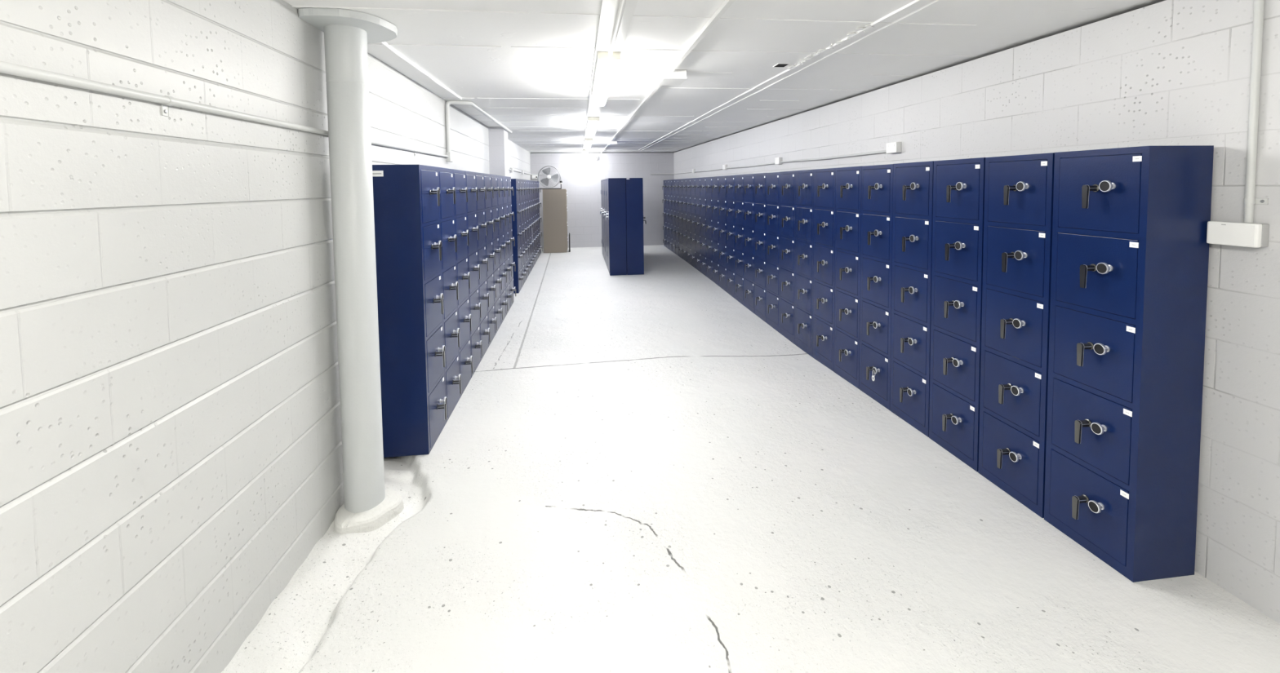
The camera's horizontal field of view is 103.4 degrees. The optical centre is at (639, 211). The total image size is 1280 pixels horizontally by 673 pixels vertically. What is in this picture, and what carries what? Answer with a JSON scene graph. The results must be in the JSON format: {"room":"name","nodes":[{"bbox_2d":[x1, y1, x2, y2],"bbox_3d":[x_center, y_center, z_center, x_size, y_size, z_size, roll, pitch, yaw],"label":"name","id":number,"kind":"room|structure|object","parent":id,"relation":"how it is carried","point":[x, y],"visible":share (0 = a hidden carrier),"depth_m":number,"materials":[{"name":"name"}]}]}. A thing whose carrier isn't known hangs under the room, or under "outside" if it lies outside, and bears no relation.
{"room":"locker room","nodes":[
{"label":"locker room","id":0,"kind":"room"},
{"bbox_2d":[0,0,530,672],"bbox_3d":[-1.782,0.268,3.518,0.200,2.750,20.380,-1,3,-7],"label":"wall","id":1,"kind":"structure","parent":0,"point":[171,441],"depth_m":1.53,"materials":[{"name":"white brick"}]},
{"bbox_2d":[0,61,448,157],"bbox_3d":[-1.144,-0.211,-0.881,0.029,0.086,11.530,-1,3,-7],"label":"conduit pipe","id":2,"kind":"object","parent":1,"relation":"attached to","point":[165,101],"visible":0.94,"depth_m":1.48,"materials":[{"name":"grey metal"}]},
{"bbox_2d":[446,151,453,162],"bbox_3d":[-1.828,-0.522,4.860,0.057,0.093,0.064,-1,3,-7],"label":"box","id":3,"kind":"object","parent":1,"relation":"attached to","point":[449,153],"visible":0.97,"depth_m":4.84,"materials":[{"name":"grey"}]},
{"bbox_2d":[488,127,508,177],"bbox_3d":[-2.056,0.118,7.441,0.225,2.656,0.400,-1,3,-7],"label":"wall pier","id":4,"kind":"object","parent":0,"point":[498,136],"visible":0.21,"depth_m":7.20,"materials":[{"name":"white paint"}]},
{"bbox_2d":[529,152,674,248],"bbox_3d":[-0.988,-0.235,13.767,3.860,2.689,0.200,-1,3,-7],"label":"wall","id":5,"kind":"structure","parent":0,"point":[581,176],"depth_m":13.64,"materials":[{"name":"white paint"}]},
{"bbox_2d":[283,0,1165,153],"bbox_3d":[0.229,-1.090,3.595,4.260,0.308,20.580,-1,3,-7],"label":"ceiling","id":6,"kind":"structure","parent":0,"point":[528,64],"depth_m":3.13,"materials":[{"name":"white paint"}]},
{"bbox_2d":[380,41,462,99],"bbox_3d":[-1.547,-0.992,3.731,0.022,0.038,1.969,-1,3,-7],"label":"trim","id":7,"kind":"structure","parent":6,"relation":"attached to","point":[385,44],"depth_m":3.40,"materials":[{"name":"white paint"}]},
{"bbox_2d":[444,100,511,151],"bbox_3d":[-1.903,-0.899,6.277,0.264,0.516,2.905,-1,3,-7],"label":"conduit pipe","id":8,"kind":"object","parent":6,"relation":"attached to","point":[450,102],"visible":1,"depth_m":4.85,"materials":[{"name":"grey metal"}]},
{"bbox_2d":[582,0,638,152],"bbox_3d":[-0.252,-0.999,3.551,0.154,0.170,20.100,-1,3,-7],"label":"lights","id":9,"kind":"object","parent":6,"relation":"attached to","point":[609,8],"visible":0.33,"depth_m":2.62,"materials":[{"name":"white plastic"}]},
{"bbox_2d":[582,149,588,156],"bbox_3d":[-1.370,-1.465,12.742,0.136,0.117,1.460,-1,3,-7],"label":"strip light","id":10,"kind":"object","parent":9,"relation":"attached to","point":[585,152],"visible":0.92,"depth_m":12.03,"materials":[{"name":"white plastic"}]},
{"bbox_2d":[583,137,592,150],"bbox_3d":[-1.004,-1.293,9.749,0.136,0.117,1.460,-1,3,-7],"label":"strip light","id":11,"kind":"object","parent":9,"relation":"attached to","point":[588,141],"visible":1,"depth_m":9.04,"materials":[{"name":"white plastic"}]},
{"bbox_2d":[586,116,599,137],"bbox_3d":[-0.645,-1.125,6.815,0.136,0.117,1.460,-1,3,-7],"label":"strip light","id":12,"kind":"object","parent":9,"relation":"attached to","point":[593,122],"visible":0.98,"depth_m":6.20,"materials":[{"name":"white plastic"}]},
{"bbox_2d":[591,51,620,106],"bbox_3d":[-0.273,-0.950,3.773,0.136,0.117,1.460,-1,3,-7],"label":"strip light","id":13,"kind":"object","parent":9,"relation":"attached to","point":[606,66],"visible":0.96,"depth_m":3.28,"materials":[{"name":"white plastic"}]},
{"bbox_2d":[608,0,626,56],"bbox_3d":[0.398,-0.676,-1.682,0.027,0.099,9.515,-1,3,-7],"label":"strip light","id":14,"kind":"object","parent":9,"relation":"attached to","point":[622,3],"visible":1,"depth_m":2.45,"materials":[{"name":"white plastic"}]},
{"bbox_2d":[608,141,617,145],"bbox_3d":[-0.535,-1.355,10.025,0.144,0.054,0.244,-1,3,-7],"label":"ceiling box","id":15,"kind":"object","parent":6,"relation":"attached to","point":[612,143],"visible":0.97,"depth_m":9.91,"materials":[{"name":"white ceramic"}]},
{"bbox_2d":[609,81,660,142],"bbox_3d":[-0.196,-1.191,6.869,0.026,0.069,6.015,-1,3,-7],"label":"cable trunking","id":16,"kind":"object","parent":6,"relation":"attached to","point":[656,86],"visible":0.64,"depth_m":5.34,"materials":[{"name":"white plastic"}]},
{"bbox_2d":[657,69,686,85],"bbox_3d":[0.238,-0.990,3.747,0.170,0.064,0.256,-1,3,-7],"label":"ceiling box","id":17,"kind":"object","parent":6,"relation":"attached to","point":[677,77],"visible":1,"depth_m":3.63,"materials":[{"name":"white plastic"}]},
{"bbox_2d":[669,0,735,72],"bbox_3d":[0.839,-0.719,-1.371,0.026,0.100,10.050,-1,3,-7],"label":"cable trunking","id":18,"kind":"object","parent":6,"relation":"attached to","point":[726,4],"visible":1,"depth_m":2.65,"materials":[{"name":"white plastic"}]},
{"bbox_2d":[638,0,921,150],"bbox_3d":[0.897,-1.103,5.021,0.089,0.129,15.448,-1,3,-7],"label":"trim","id":19,"kind":"structure","parent":6,"relation":"attached to","point":[860,30],"depth_m":3.08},
{"bbox_2d":[773,63,789,67],"bbox_3d":[0.983,-1.027,3.519,0.082,0.024,0.100,-1,3,-7],"label":"ceiling vent","id":20,"kind":"object","parent":6,"relation":"in","point":[783,65],"visible":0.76,"depth_m":3.52,"materials":[{"name":"black metal"}]},
{"bbox_2d":[640,0,940,151],"bbox_3d":[0.989,-1.111,5.141,0.027,0.131,15.664,-1,3,-7],"label":"trim","id":21,"kind":"structure","parent":6,"relation":"attached to","point":[935,1],"depth_m":3.11,"materials":[{"name":"white metal"}]},
{"bbox_2d":[221,244,1279,672],"bbox_3d":[0.298,1.498,3.752,4.140,0.090,20.620,-1,3,-7],"label":"floor","id":22,"kind":"structure","parent":0,"point":[642,473],"depth_m":2.34,"materials":[{"name":"paint"}]},
{"bbox_2d":[297,7,404,534],"bbox_3d":[-1.387,0.327,2.575,0.352,2.516,0.458,-1,3,-7],"label":"steel column","id":23,"kind":"structure","parent":22,"relation":"on","point":[367,506],"depth_m":2.49,"materials":[{"name":"grey paint"}]},
{"bbox_2d":[372,164,447,457],"bbox_3d":[-1.462,0.605,3.279,0.354,1.792,0.418,-1,3,-7],"label":"locker","id":24,"kind":"object","parent":22,"relation":"on","point":[406,197],"visible":1,"depth_m":3.09,"materials":[{"name":"blue metal"}]},
{"bbox_2d":[437,167,461,422],"bbox_3d":[-1.513,0.584,3.695,0.354,1.792,0.416,-1,3,-7],"label":"locker","id":25,"kind":"object","parent":22,"relation":"on","point":[450,288],"visible":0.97,"depth_m":3.69,"materials":[{"name":"blue metal"}]},
{"bbox_2d":[453,168,473,397],"bbox_3d":[-1.564,0.563,4.110,0.354,1.792,0.411,-1,3,-7],"label":"locker","id":26,"kind":"object","parent":22,"relation":"on","point":[463,277],"visible":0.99,"depth_m":4.11,"materials":[{"name":"blue metal"}]},
{"bbox_2d":[465,170,482,377],"bbox_3d":[-1.615,0.543,4.525,0.354,1.792,0.411,-1,3,-7],"label":"locker","id":27,"kind":"object","parent":22,"relation":"on","point":[476,344],"visible":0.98,"depth_m":4.53,"materials":[{"name":"blue metal"}]},
{"bbox_2d":[475,172,490,360],"bbox_3d":[-1.665,0.522,4.941,0.354,1.792,0.416,-1,3,-7],"label":"locker","id":28,"kind":"object","parent":22,"relation":"on","point":[482,260],"visible":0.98,"depth_m":4.95,"materials":[{"name":"blue metal"}]},
{"bbox_2d":[483,173,497,347],"bbox_3d":[-1.716,0.502,5.356,0.354,1.792,0.411,-1,3,-7],"label":"locker","id":29,"kind":"object","parent":22,"relation":"on","point":[490,255],"visible":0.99,"depth_m":5.37,"materials":[{"name":"blue metal"}]},
{"bbox_2d":[490,174,502,335],"bbox_3d":[-1.767,0.481,5.771,0.354,1.792,0.411,-1,3,-7],"label":"locker","id":30,"kind":"object","parent":22,"relation":"on","point":[496,280],"visible":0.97,"depth_m":5.78,"materials":[{"name":"blue metal"}]},
{"bbox_2d":[496,175,507,325],"bbox_3d":[-1.817,0.461,6.186,0.354,1.792,0.416,-1,3,-7],"label":"locker","id":31,"kind":"object","parent":22,"relation":"on","point":[500,200],"visible":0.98,"depth_m":6.20,"materials":[{"name":"blue metal"}]},
{"bbox_2d":[502,176,512,316],"bbox_3d":[-1.868,0.440,6.601,0.354,1.792,0.416,-1,3,-7],"label":"locker","id":32,"kind":"object","parent":22,"relation":"on","point":[507,268],"visible":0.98,"depth_m":6.62,"materials":[{"name":"blue metal"}]},
{"bbox_2d":[506,176,515,307],"bbox_3d":[-1.919,0.419,7.016,0.354,1.792,0.416,-1,3,-7],"label":"locker","id":33,"kind":"object","parent":22,"relation":"on","point":[511,238],"visible":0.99,"depth_m":7.03,"materials":[{"name":"blue metal"}]},
{"bbox_2d":[511,178,524,293],"bbox_3d":[-2.039,0.381,8.000,0.354,1.781,0.416,-1,3,-7],"label":"locker","id":34,"kind":"object","parent":22,"relation":"on","point":[517,256],"visible":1,"depth_m":7.83,"materials":[{"name":"blue metal"}]},
{"bbox_2d":[519,179,526,287],"bbox_3d":[-2.089,0.361,8.415,0.354,1.781,0.416,-1,3,-7],"label":"locker","id":35,"kind":"object","parent":22,"relation":"on","point":[522,231],"visible":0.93,"depth_m":8.42,"materials":[{"name":"blue metal"}]},
{"bbox_2d":[521,179,528,283],"bbox_3d":[-2.140,0.340,8.830,0.354,1.781,0.416,-1,3,-7],"label":"locker","id":36,"kind":"object","parent":22,"relation":"on","point":[525,250],"visible":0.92,"depth_m":8.83,"materials":[{"name":"blue metal"}]},
{"bbox_2d":[524,179,531,278],"bbox_3d":[-2.191,0.320,9.245,0.354,1.781,0.416,-1,3,-7],"label":"locker","id":37,"kind":"object","parent":22,"relation":"on","point":[528,266],"visible":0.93,"depth_m":9.24,"materials":[{"name":"blue metal"}]},
{"bbox_2d":[526,180,533,274],"bbox_3d":[-2.241,0.299,9.660,0.354,1.781,0.416,-1,3,-7],"label":"locker","id":38,"kind":"object","parent":22,"relation":"on","point":[530,244],"visible":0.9,"depth_m":9.66,"materials":[{"name":"blue metal"}]},
{"bbox_2d":[528,180,534,270],"bbox_3d":[-2.292,0.278,10.075,0.354,1.781,0.416,-1,3,-7],"label":"locker","id":39,"kind":"object","parent":22,"relation":"on","point":[532,260],"visible":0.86,"depth_m":10.07,"materials":[{"name":"blue metal"}]},
{"bbox_2d":[530,180,536,266],"bbox_3d":[-2.343,0.258,10.491,0.354,1.781,0.416,-1,3,-7],"label":"locker","id":40,"kind":"object","parent":22,"relation":"on","point":[532,212],"visible":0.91,"depth_m":10.50,"materials":[{"name":"blue metal"}]},
{"bbox_2d":[533,181,537,264],"bbox_3d":[-2.393,0.237,10.906,0.354,1.781,0.416,-1,3,-7],"label":"locker","id":41,"kind":"object","parent":22,"relation":"on","point":[536,237],"visible":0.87,"depth_m":10.91,"materials":[{"name":"blue metal"}]},
{"bbox_2d":[534,181,539,261],"bbox_3d":[-2.444,0.217,11.321,0.354,1.781,0.416,-1,3,-7],"label":"locker","id":42,"kind":"object","parent":22,"relation":"on","point":[537,204],"visible":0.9,"depth_m":11.33,"materials":[{"name":"blue metal"}]},
{"bbox_2d":[536,181,541,257],"bbox_3d":[-2.495,0.196,11.736,0.354,1.781,0.416,-1,3,-7],"label":"locker","id":43,"kind":"object","parent":22,"relation":"on","point":[538,218],"visible":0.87,"depth_m":11.75,"materials":[{"name":"blue metal"}]},
{"bbox_2d":[537,181,542,255],"bbox_3d":[-2.546,0.175,12.151,0.354,1.781,0.416,-1,3,-7],"label":"locker","id":44,"kind":"object","parent":22,"relation":"on","point":[540,231],"visible":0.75,"depth_m":12.17,"materials":[{"name":"blue metal"}]},
{"bbox_2d":[542,189,568,253],"bbox_3d":[-2.128,0.230,12.799,0.607,1.585,0.470,-1,3,-7],"label":"filing cabinet","id":45,"kind":"object","parent":22,"relation":"on","point":[554,201],"visible":1,"depth_m":12.57,"materials":[{"name":"beige metal"}]},
{"bbox_2d":[537,165,562,189],"bbox_3d":[-2.290,-0.854,12.750,0.646,0.588,0.309,-1,3,-11],"label":"fan","id":46,"kind":"object","parent":45,"relation":"on","point":[545,181],"visible":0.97,"depth_m":12.69,"materials":[{"name":"silver metal"}]},
{"bbox_2d":[568,232,570,252],"bbox_3d":[-1.792,0.782,12.832,0.042,0.471,0.300,-1,3,-7],"label":"case","id":47,"kind":"object","parent":22,"relation":"on","point":[569,233],"visible":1,"depth_m":12.69,"materials":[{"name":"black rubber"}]},
{"bbox_2d":[600,180,604,257],"bbox_3d":[-0.766,0.154,11.944,0.376,1.790,0.766,-1,3,-7],"label":"locker","id":48,"kind":"object","parent":22,"relation":"on","point":[601,180],"visible":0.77,"depth_m":11.86,"materials":[{"name":"blue metal"}]},
{"bbox_2d":[601,179,605,262],"bbox_3d":[-0.673,0.192,11.179,0.376,1.790,0.766,-1,3,-7],"label":"locker","id":49,"kind":"object","parent":22,"relation":"on","point":[603,206],"visible":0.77,"depth_m":11.10,"materials":[{"name":"blue metal"}]},
{"bbox_2d":[603,178,607,266],"bbox_3d":[-0.580,0.230,10.413,0.376,1.790,0.766,-1,3,-7],"label":"locker","id":50,"kind":"object","parent":22,"relation":"on","point":[605,180],"visible":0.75,"depth_m":10.35,"materials":[{"name":"blue metal"}]},
{"bbox_2d":[605,177,626,275],"bbox_3d":[-0.486,0.268,9.648,0.376,1.790,0.766,-1,3,-7],"label":"locker","id":51,"kind":"object","parent":22,"relation":"on","point":[615,193],"visible":1,"depth_m":9.28,"materials":[{"name":"blue metal"}]},
{"bbox_2d":[625,177,646,275],"bbox_3d":[-0.107,0.262,9.693,0.376,1.790,0.768,-1,3,-7],"label":"locker","id":52,"kind":"object","parent":22,"relation":"on","point":[633,186],"visible":0.95,"depth_m":9.31,"materials":[{"name":"blue metal"}]},
{"bbox_2d":[662,180,666,247],"bbox_3d":[0.786,0.058,13.502,0.358,1.781,0.416,-1,3,-7],"label":"locker","id":53,"kind":"object","parent":22,"relation":"on","point":[664,239],"visible":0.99,"depth_m":13.47,"materials":[{"name":"blue metal"}]},
{"bbox_2d":[665,179,669,249],"bbox_3d":[0.837,0.078,13.087,0.358,1.782,0.416,-1,3,-7],"label":"locker","id":54,"kind":"object","parent":22,"relation":"on","point":[667,216],"visible":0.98,"depth_m":13.06,"materials":[{"name":"blue metal"}]},
{"bbox_2d":[667,179,672,251],"bbox_3d":[0.888,0.099,12.672,0.358,1.784,0.416,-1,3,-7],"label":"locker","id":55,"kind":"object","parent":22,"relation":"on","point":[670,243],"visible":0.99,"depth_m":12.63,"materials":[{"name":"blue metal"}]},
{"bbox_2d":[671,179,675,253],"bbox_3d":[0.939,0.120,12.257,0.358,1.784,0.416,-1,3,-7],"label":"locker","id":56,"kind":"object","parent":22,"relation":"on","point":[673,201],"visible":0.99,"depth_m":12.21,"materials":[{"name":"blue metal"}]},
{"bbox_2d":[674,179,679,256],"bbox_3d":[0.989,0.141,11.842,0.358,1.784,0.416,-1,3,-7],"label":"locker","id":57,"kind":"object","parent":22,"relation":"on","point":[677,206],"visible":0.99,"depth_m":11.80,"materials":[{"name":"blue metal"}]},
{"bbox_2d":[677,178,683,259],"bbox_3d":[1.040,0.163,11.427,0.358,1.784,0.416,-1,3,-7],"label":"locker","id":58,"kind":"object","parent":22,"relation":"on","point":[680,181],"visible":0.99,"depth_m":11.39,"materials":[{"name":"blue metal"}]},
{"bbox_2d":[681,178,687,262],"bbox_3d":[1.091,0.184,11.011,0.358,1.786,0.416,-1,3,-7],"label":"locker","id":59,"kind":"object","parent":22,"relation":"on","point":[684,180],"visible":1,"depth_m":10.98,"materials":[{"name":"blue metal"}]},
{"bbox_2d":[685,178,691,265],"bbox_3d":[1.141,0.206,10.597,0.358,1.791,0.416,-1,3,-7],"label":"locker","id":60,"kind":"object","parent":22,"relation":"on","point":[688,237],"visible":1,"depth_m":10.57,"materials":[{"name":"blue metal"}]},
{"bbox_2d":[689,177,696,268],"bbox_3d":[1.192,0.229,10.181,0.358,1.796,0.416,-1,3,-7],"label":"locker","id":61,"kind":"object","parent":22,"relation":"on","point":[693,257],"visible":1,"depth_m":10.15,"materials":[{"name":"blue metal"}]},
{"bbox_2d":[694,177,701,272],"bbox_3d":[1.243,0.252,9.767,0.358,1.800,0.416,-1,3,-7],"label":"locker","id":62,"kind":"object","parent":22,"relation":"on","point":[697,188],"visible":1,"depth_m":9.73,"materials":[{"name":"blue metal"}]},
{"bbox_2d":[700,177,706,276],"bbox_3d":[1.294,0.276,9.352,0.358,1.805,0.416,-1,3,-7],"label":"locker","id":63,"kind":"object","parent":22,"relation":"on","point":[703,180],"visible":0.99,"depth_m":9.31,"materials":[{"name":"blue metal"}]},
{"bbox_2d":[706,177,712,280],"bbox_3d":[1.344,0.298,8.937,0.358,1.810,0.416,-1,3,-7],"label":"locker","id":64,"kind":"object","parent":22,"relation":"on","point":[708,180],"visible":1,"depth_m":8.89,"materials":[{"name":"blue metal"}]},
{"bbox_2d":[711,176,719,286],"bbox_3d":[1.395,0.323,8.522,0.358,1.819,0.416,-1,3,-7],"label":"locker","id":65,"kind":"object","parent":22,"relation":"on","point":[715,188],"visible":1,"depth_m":8.47,"materials":[{"name":"blue metal"}]},
{"bbox_2d":[719,176,726,292],"bbox_3d":[1.446,0.348,8.107,0.358,1.826,0.416,-1,3,-7],"label":"locker","id":66,"kind":"object","parent":22,"relation":"on","point":[722,180],"visible":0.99,"depth_m":8.06,"materials":[{"name":"blue metal"}]},
{"bbox_2d":[726,175,734,298],"bbox_3d":[1.496,0.373,7.692,0.358,1.834,0.410,-1,3,-7],"label":"locker","id":67,"kind":"object","parent":22,"relation":"on","point":[730,179],"visible":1,"depth_m":7.65,"materials":[{"name":"blue metal"}]},
{"bbox_2d":[734,174,744,306],"bbox_3d":[1.547,0.397,7.277,0.358,1.844,0.416,-1,3,-7],"label":"locker","id":68,"kind":"object","parent":22,"relation":"on","point":[739,179],"visible":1,"depth_m":7.23,"materials":[{"name":"blue metal"}]},
{"bbox_2d":[743,173,754,313],"bbox_3d":[1.598,0.421,6.862,0.358,1.852,0.416,-1,3,-7],"label":"locker","id":69,"kind":"object","parent":22,"relation":"on","point":[748,179],"visible":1,"depth_m":6.82,"materials":[{"name":"blue metal"}]},
{"bbox_2d":[754,173,766,323],"bbox_3d":[1.649,0.444,6.447,0.358,1.857,0.410,-1,3,-7],"label":"locker","id":70,"kind":"object","parent":22,"relation":"on","point":[760,179],"visible":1,"depth_m":6.40,"materials":[{"name":"blue metal"}]},
{"bbox_2d":[766,172,779,333],"bbox_3d":[1.699,0.468,6.032,0.358,1.861,0.416,-1,3,-7],"label":"locker","id":71,"kind":"object","parent":22,"relation":"on","point":[772,179],"visible":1,"depth_m":5.99,"materials":[{"name":"blue metal"}]},
{"bbox_2d":[779,170,795,344],"bbox_3d":[1.750,0.491,5.617,0.358,1.868,0.416,-1,3,-7],"label":"locker","id":72,"kind":"object","parent":22,"relation":"on","point":[787,179],"visible":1,"depth_m":5.58,"materials":[{"name":"blue metal"}]},
{"bbox_2d":[795,169,813,357],"bbox_3d":[1.801,0.511,5.202,0.358,1.868,0.416,-1,3,-7],"label":"locker","id":73,"kind":"object","parent":22,"relation":"on","point":[804,180],"visible":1,"depth_m":5.16,"materials":[{"name":"blue metal"}]},
{"bbox_2d":[813,168,835,372],"bbox_3d":[1.851,0.531,4.787,0.358,1.866,0.416,-1,3,-7],"label":"locker","id":74,"kind":"object","parent":22,"relation":"on","point":[824,222],"visible":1,"depth_m":4.75,"materials":[{"name":"blue metal"}]},
{"bbox_2d":[834,166,861,389],"bbox_3d":[1.902,0.547,4.372,0.358,1.857,0.416,-1,3,-7],"label":"locker","id":75,"kind":"object","parent":22,"relation":"on","point":[847,180],"visible":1,"depth_m":4.33,"materials":[{"name":"blue metal"}]},
{"bbox_2d":[859,164,893,410],"bbox_3d":[1.953,0.564,3.956,0.358,1.847,0.416,-1,3,-7],"label":"locker","id":76,"kind":"object","parent":22,"relation":"on","point":[877,181],"visible":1,"depth_m":3.91,"materials":[{"name":"blue metal"}]},
{"bbox_2d":[889,160,933,437],"bbox_3d":[2.003,0.581,3.541,0.358,1.841,0.416,-1,3,-7],"label":"locker","id":77,"kind":"object","parent":22,"relation":"on","point":[913,182],"visible":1,"depth_m":3.49,"materials":[{"name":"blue metal"}]},
{"bbox_2d":[928,157,985,471],"bbox_3d":[2.054,0.598,3.126,0.358,1.834,0.410,-1,3,-7],"label":"locker","id":78,"kind":"object","parent":22,"relation":"on","point":[958,184],"visible":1,"depth_m":3.08,"materials":[{"name":"blue metal"}]},
{"bbox_2d":[977,152,1054,518],"bbox_3d":[2.105,0.619,2.711,0.358,1.831,0.410,-1,3,-7],"label":"locker","id":79,"kind":"object","parent":22,"relation":"on","point":[1019,189],"visible":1,"depth_m":2.66,"materials":[{"name":"blue metal"}]},
{"bbox_2d":[1044,145,1213,582],"bbox_3d":[2.155,0.638,2.295,0.358,1.830,0.410,-1,3,-7],"label":"locker","id":80,"kind":"object","parent":22,"relation":"on","point":[1130,250],"visible":1,"depth_m":2.14,"materials":[{"name":"blue metal"}]},
{"bbox_2d":[673,0,1279,624],"bbox_3d":[2.249,0.225,4.008,0.200,2.686,20.380,-1,3,-7],"label":"wall","id":81,"kind":"structure","parent":0,"point":[1167,73],"depth_m":2.19,"materials":[{"name":"white brick"}]},
{"bbox_2d":[650,171,692,174],"bbox_3d":[0.759,-0.954,12.623,0.640,0.042,2.419,-1,3,-7],"label":"conduit pipe","id":82,"kind":"object","parent":81,"relation":"attached to","point":[691,171],"visible":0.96,"depth_m":13.76,"materials":[{"name":"grey"}]},
{"bbox_2d":[694,168,722,172],"bbox_3d":[1.368,-0.824,10.178,0.024,0.039,2.309,-1,3,-7],"label":"conduit pipe","id":83,"kind":"object","parent":81,"relation":"attached to","point":[721,168],"visible":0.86,"depth_m":10.03,"materials":[{"name":"grey metal"}]},
{"bbox_2d":[722,164,727,169],"bbox_3d":[1.504,-0.782,8.960,0.048,0.088,0.140,-1,3,-7],"label":"outlet box","id":84,"kind":"object","parent":81,"relation":"attached to","point":[724,166],"visible":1,"depth_m":8.91,"materials":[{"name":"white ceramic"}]},
{"bbox_2d":[725,162,774,168],"bbox_3d":[1.663,-0.697,7.764,0.024,0.040,2.279,-1,3,-7],"label":"conduit pipe","id":85,"kind":"object","parent":81,"relation":"attached to","point":[771,163],"visible":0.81,"depth_m":7.55,"materials":[{"name":"grey"}]},
{"bbox_2d":[774,157,782,164],"bbox_3d":[1.797,-0.655,6.562,0.048,0.088,0.140,-1,3,-7],"label":"outlet box","id":86,"kind":"object","parent":81,"relation":"attached to","point":[777,160],"visible":1,"depth_m":6.53,"materials":[{"name":"white plastic"}]},
{"bbox_2d":[780,150,885,163],"bbox_3d":[1.956,-0.569,5.367,0.024,0.042,2.274,-1,3,-7],"label":"conduit pipe","id":87,"kind":"object","parent":81,"relation":"attached to","point":[882,151],"visible":0.86,"depth_m":5.05,"materials":[{"name":"grey"}]},
{"bbox_2d":[885,142,901,153],"bbox_3d":[2.090,-0.524,4.168,0.048,0.088,0.140,-1,3,-7],"label":"outlet box","id":88,"kind":"object","parent":81,"relation":"attached to","point":[895,147],"visible":1,"depth_m":4.13,"materials":[{"name":"white plastic"}]},
{"bbox_2d":[1206,221,1269,248],"bbox_3d":[2.358,0.089,1.997,0.060,0.092,0.156,-1,3,-7],"label":"junction box","id":89,"kind":"object","parent":81,"relation":"attached to","point":[1220,233],"visible":1,"depth_m":1.97,"materials":[{"name":"grey plastic"}]},
{"bbox_2d":[1243,0,1268,222],"bbox_3d":[2.373,-0.447,1.934,0.030,0.985,0.062,-1,3,-7],"label":"conduit pipe","id":90,"kind":"object","parent":81,"relation":"attached to","point":[1249,202],"visible":1,"depth_m":1.95,"materials":[{"name":"grey"}]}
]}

